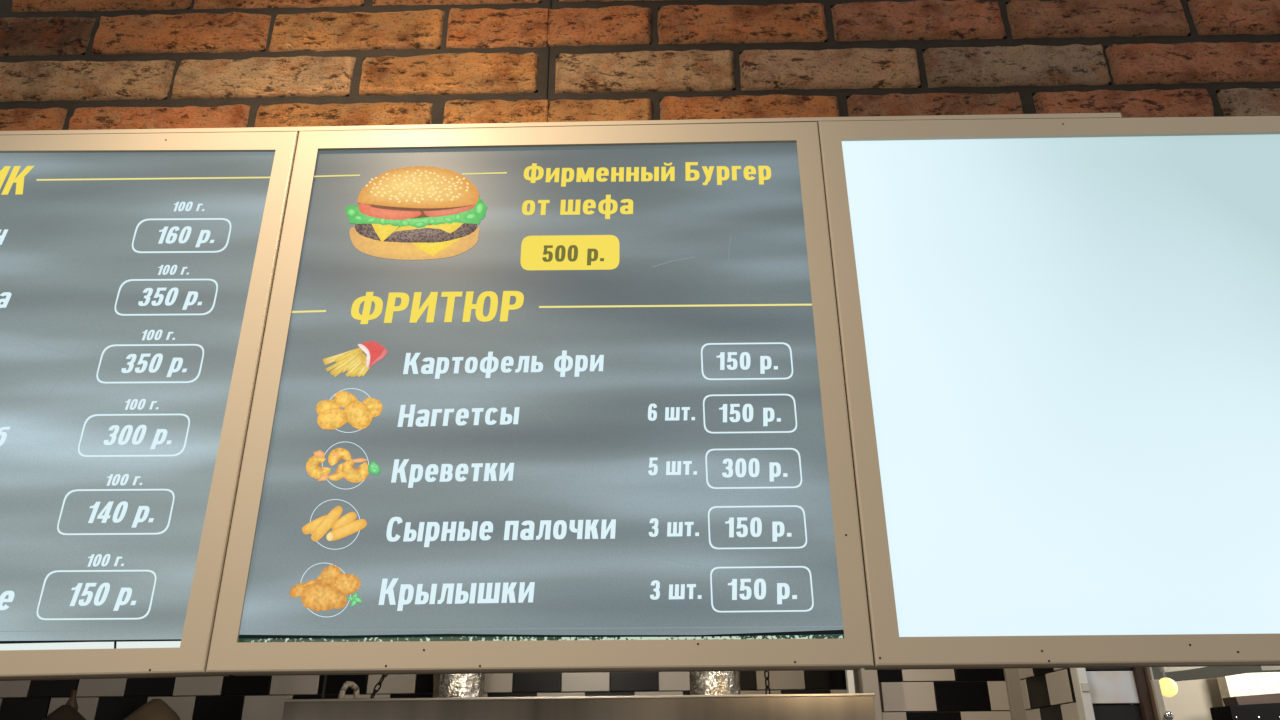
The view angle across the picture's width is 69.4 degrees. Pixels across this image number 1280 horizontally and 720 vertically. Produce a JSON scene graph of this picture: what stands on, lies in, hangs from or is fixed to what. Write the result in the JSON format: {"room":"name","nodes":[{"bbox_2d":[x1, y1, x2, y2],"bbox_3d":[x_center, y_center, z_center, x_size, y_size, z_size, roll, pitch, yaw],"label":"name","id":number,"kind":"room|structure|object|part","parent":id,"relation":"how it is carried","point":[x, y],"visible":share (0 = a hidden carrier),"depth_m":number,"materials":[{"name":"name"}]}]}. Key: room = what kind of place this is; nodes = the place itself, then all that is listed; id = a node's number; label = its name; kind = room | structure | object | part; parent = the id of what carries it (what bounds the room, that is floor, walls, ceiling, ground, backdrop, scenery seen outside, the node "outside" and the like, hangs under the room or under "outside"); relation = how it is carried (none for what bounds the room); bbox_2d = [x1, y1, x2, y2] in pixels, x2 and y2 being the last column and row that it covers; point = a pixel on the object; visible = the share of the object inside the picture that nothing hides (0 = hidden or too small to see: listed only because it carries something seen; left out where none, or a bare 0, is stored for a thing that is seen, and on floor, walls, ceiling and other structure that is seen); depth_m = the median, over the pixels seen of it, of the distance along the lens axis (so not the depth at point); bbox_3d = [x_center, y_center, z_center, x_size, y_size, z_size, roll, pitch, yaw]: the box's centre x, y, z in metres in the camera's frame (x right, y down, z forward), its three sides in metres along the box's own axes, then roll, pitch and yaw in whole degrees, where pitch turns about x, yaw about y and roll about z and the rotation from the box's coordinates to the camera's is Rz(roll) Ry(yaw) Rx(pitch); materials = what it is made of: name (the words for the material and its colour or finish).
{"room":"eatery","nodes":[
{"label":"eatery","id":0,"kind":"room"},
{"bbox_2d":[0,670,846,719],"bbox_3d":[-1.519,1.666,3.825,5.650,3.300,0.158,-1,-24,1],"label":"wall","id":1,"kind":"structure","parent":0,"point":[230,697],"depth_m":3.86,"materials":[{"name":"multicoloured tile"}]},
{"bbox_2d":[0,0,1279,130],"bbox_3d":[-0.088,-0.367,1.936,6.200,1.849,0.185,-1,-24,1],"label":"wall","id":2,"kind":"structure","parent":0,"point":[65,64],"depth_m":1.97,"materials":[{"name":"brown brick"}]},
{"bbox_2d":[0,132,298,680],"bbox_3d":[-1.165,0.042,1.641,1.011,1.017,0.100,-1,-24,1],"label":"menu board","id":3,"kind":"object","parent":2,"relation":"attached to","point":[137,271],"visible":1,"depth_m":1.59,"materials":[{"name":"black plastic"}]},
{"bbox_2d":[0,641,180,649],"bbox_3d":[-1.158,0.447,1.422,0.947,0.049,0.002,-1,-24,1],"label":"diffuser","id":4,"kind":"object","parent":3,"relation":"attached to","point":[4,645],"depth_m":1.42,"materials":[{"name":"white plastic"}]},
{"bbox_2d":[206,122,873,675],"bbox_3d":[-0.155,0.024,1.633,1.008,1.006,0.100,-1,-24,1],"label":"menu board","id":5,"kind":"object","parent":2,"relation":"attached to","point":[569,399],"visible":1,"depth_m":1.56,"materials":[{"name":"black plastic"}]},
{"bbox_3d":[-0.128,-0.196,1.688,0.180,0.074,0.001,-1,-24,1],"label":"price plate","id":6,"kind":"part","parent":5,"relation":"part of","materials":[{"name":"yellow plastic"}]},
{"bbox_2d":[0,113,1121,134],"bbox_3d":[-0.379,-0.437,1.842,2.621,0.013,0.094,-1,-24,1],"label":"metal strip","id":7,"kind":"object","parent":2,"relation":"attached to","point":[1062,115],"visible":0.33,"depth_m":1.80,"materials":[{"name":"metal"}]},
{"bbox_2d":[818,116,1279,669],"bbox_3d":[0.854,0.010,1.625,1.011,1.008,0.100,-1,-24,1],"label":"blank menu board","id":8,"kind":"object","parent":2,"relation":"attached to","point":[1060,338],"visible":0.96,"depth_m":1.57,"materials":[{"name":"grey plastic"}]},
{"bbox_2d":[877,669,1010,719],"bbox_3d":[1.189,1.465,3.431,0.615,3.300,0.128,-1,-24,1],"label":"wall","id":9,"kind":"structure","parent":0,"point":[906,694],"depth_m":3.46,"materials":[{"name":"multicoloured tile"}]},
{"bbox_2d":[853,668,881,719],"bbox_3d":[0.826,1.405,3.290,0.058,3.300,0.195,-1,-24,1],"label":"trim","id":10,"kind":"structure","parent":9,"relation":"attached to","point":[865,681],"depth_m":3.30,"materials":[{"name":"grey paint"}]},
{"bbox_2d":[1003,668,1026,719],"bbox_3d":[1.401,1.433,3.364,0.051,3.300,0.030,-1,-24,1],"label":"trim","id":11,"kind":"structure","parent":9,"relation":"attached to","point":[1012,679],"depth_m":3.44,"materials":[{"name":"grey paint"}]},
{"bbox_2d":[1018,668,1092,719],"bbox_3d":[1.483,1.320,3.112,0.128,3.300,0.580,-1,-24,1],"label":"wall","id":12,"kind":"structure","parent":0,"point":[1048,693],"depth_m":3.21,"materials":[{"name":"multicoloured tile"}]},
{"bbox_2d":[1070,668,1094,719],"bbox_3d":[1.390,1.196,2.833,0.029,3.300,0.053,-1,-24,1],"label":"trim","id":13,"kind":"structure","parent":12,"relation":"attached to","point":[1079,677],"depth_m":2.88,"materials":[{"name":"white paint"}]},
{"bbox_2d":[1085,667,1154,719],"bbox_3d":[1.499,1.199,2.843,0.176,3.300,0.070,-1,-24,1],"label":"door","id":14,"kind":"structure","parent":12,"relation":"in","point":[1117,693],"depth_m":2.89,"materials":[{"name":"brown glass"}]},
{"bbox_3d":[1.483,0.865,2.991,0.150,0.268,0.032,-1,-24,1],"label":"rail","id":15,"kind":"part","parent":14,"relation":"part of","materials":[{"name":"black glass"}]},
{"bbox_3d":[1.485,1.034,2.917,0.150,0.096,0.030,-1,-24,1],"label":"panel","id":16,"kind":"part","parent":14,"relation":"part of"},
{"bbox_3d":[1.493,1.871,2.546,0.150,1.731,0.025,-1,-24,1],"label":"panel","id":17,"kind":"part","parent":14,"relation":"part of","materials":[{"name":"clear glass"}]},
{"bbox_3d":[1.575,1.198,2.842,0.026,3.300,0.070,-1,-24,1],"label":"frame","id":18,"kind":"part","parent":14,"relation":"part of","materials":[{"name":"brown wood"}]},
{"bbox_2d":[1162,678,1222,719],"bbox_3d":[4.135,2.629,6.103,3.910,3.300,0.100,-1,-24,1],"label":"wall","id":19,"kind":"structure","parent":0,"point":[1193,700],"depth_m":6.21,"materials":[{"name":"beige paint"}]},
{"bbox_2d":[1217,672,1279,705],"bbox_3d":[4.107,2.183,6.083,0.516,0.357,0.100,-1,-24,1],"label":"window","id":20,"kind":"structure","parent":19,"relation":"attached to","point":[1245,684],"depth_m":6.06,"materials":[{"name":"glass"}]},
{"bbox_2d":[1151,666,1279,680],"bbox_3d":[3.203,1.593,5.127,0.970,0.320,0.228,-22,-32,39],"label":"trim","id":21,"kind":"structure","parent":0,"point":[1208,672],"depth_m":5.10,"materials":[{"name":"grey"}]},
{"bbox_2d":[1159,667,1201,672],"bbox_3d":[2.815,1.585,4.743,0.284,0.032,0.030,-1,-24,1],"label":"trim","id":22,"kind":"structure","parent":21,"relation":"attached to","point":[1166,669],"depth_m":4.73,"materials":[{"name":"white"}]},
{"bbox_2d":[1222,693,1279,705],"bbox_3d":[3.937,2.151,5.853,0.411,0.081,0.150,-1,-24,1],"label":"wooden beam","id":23,"kind":"structure","parent":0,"point":[1263,698],"depth_m":5.79,"materials":[{"name":"brown wood"}]},
{"bbox_2d":[1210,703,1279,719],"bbox_3d":[3.740,2.290,5.554,0.443,0.427,0.229,-1,-24,1],"label":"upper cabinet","id":24,"kind":"object","parent":23,"relation":"attached to","point":[1267,711],"visible":1,"depth_m":5.53,"materials":[{"name":"black"}]},
{"bbox_3d":[0.547,0.283,4.881,11.000,0.050,5.740,-1,-24,1],"label":"ceiling","id":25,"kind":"structure","parent":0,"visible":0},
{"bbox_2d":[321,675,327,698],"bbox_3d":[-1.030,0.444,3.321,0.044,1.478,0.012,-1,-24,1],"label":"cable","id":26,"kind":"object","parent":25,"relation":"hanging from","point":[325,676],"visible":0.02,"depth_m":3.04,"materials":[{"name":"black rubber"}]},
{"bbox_2d":[370,674,387,697],"bbox_3d":[-0.514,0.422,3.291,0.739,1.483,0.017,-1,-24,1],"label":"chain","id":27,"kind":"object","parent":25,"relation":"hanging from","point":[386,675],"visible":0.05,"depth_m":3.01,"materials":[{"name":"black metal"}]},
{"bbox_2d":[282,671,875,719],"bbox_3d":[-0.193,0.706,3.416,1.840,1.902,0.732,-1,-24,1],"label":"range hood","id":28,"kind":"object","parent":25,"relation":"attached to","point":[714,695],"visible":0.19,"depth_m":2.87,"materials":[{"name":"silver metal"}]},
{"bbox_2d":[338,681,358,698],"bbox_3d":[-0.972,1.122,3.113,0.037,0.070,0.104,-10,-26,20],"label":"pipe","id":29,"kind":"object","parent":28,"relation":"on","point":[354,686],"visible":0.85,"depth_m":3.09,"materials":[{"name":"beige metal"}]},
{"bbox_2d":[764,671,770,693],"bbox_3d":[0.407,0.411,3.282,0.016,1.486,0.016,-1,-24,1],"label":"hanging chain","id":30,"kind":"object","parent":25,"relation":"hanging from","point":[766,678],"visible":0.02,"depth_m":3.00,"materials":[{"name":"black metal"}]},
{"bbox_2d":[1159,667,1177,696],"bbox_3d":[2.539,0.984,4.725,0.089,1.392,0.089,-1,-24,1],"label":"globe lamp","id":31,"kind":"object","parent":25,"relation":"hanging from","point":[1169,688],"visible":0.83,"depth_m":4.43,"materials":[{"name":"yellow glass"}]},
{"bbox_3d":[2.545,1.579,4.459,0.089,0.089,0.089,-1,-24,1],"label":"globe","id":32,"kind":"part","parent":31,"relation":"part of","materials":[{"name":"yellow glass"}]},
{"bbox_3d":[0.551,2.577,1.799,11.000,0.050,9.500,-1,-24,1],"label":"floor","id":33,"kind":"structure","parent":0,"visible":0},
{"bbox_2d":[845,670,854,692],"bbox_3d":[0.757,1.376,3.224,0.023,3.300,0.030,-1,-24,1],"label":"pole","id":34,"kind":"object","parent":33,"relation":"on","point":[849,673],"visible":0.02,"depth_m":3.31,"materials":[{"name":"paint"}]},
{"bbox_2d":[1144,667,1173,719],"bbox_3d":[1.605,1.185,2.813,0.035,3.300,0.114,-1,-24,1],"label":"wooden post","id":35,"kind":"object","parent":33,"relation":"on","point":[1155,693],"visible":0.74,"depth_m":2.85,"materials":[{"name":"brown wood"}]},
{"bbox_3d":[1.608,1.089,2.823,0.027,0.027,0.054,-1,-24,1],"label":"knob","id":36,"kind":"part","parent":35,"relation":"part of","materials":[{"name":"silver metal"}]},
{"bbox_3d":[-2.064,2.243,3.126,1.169,1.685,0.520,-1,-24,1],"label":"storage shelf","id":37,"kind":"object","parent":33,"relation":"on","visible":0},
{"bbox_2d":[43,705,85,719],"bbox_3d":[-2.118,1.364,3.421,0.214,0.163,0.162,-1,-24,1],"label":"sack","id":38,"kind":"object","parent":37,"relation":"on","point":[64,712],"visible":1,"depth_m":3.41,"materials":[{"name":"brown fabric"}]},
{"bbox_2d":[65,690,77,710],"bbox_3d":[-2.241,1.415,3.618,0.052,0.232,0.051,-1,-24,1],"label":"bottle","id":39,"kind":"object","parent":37,"relation":"on","point":[72,701],"visible":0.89,"depth_m":3.64,"materials":[{"name":"brown glass"}]},
{"bbox_2d":[124,699,179,719],"bbox_3d":[-1.809,1.352,3.422,0.234,0.181,0.187,-1,-24,1],"label":"sack","id":40,"kind":"object","parent":37,"relation":"on","point":[155,709],"visible":1,"depth_m":3.40,"materials":[{"name":"beige fabric"}]}
]}

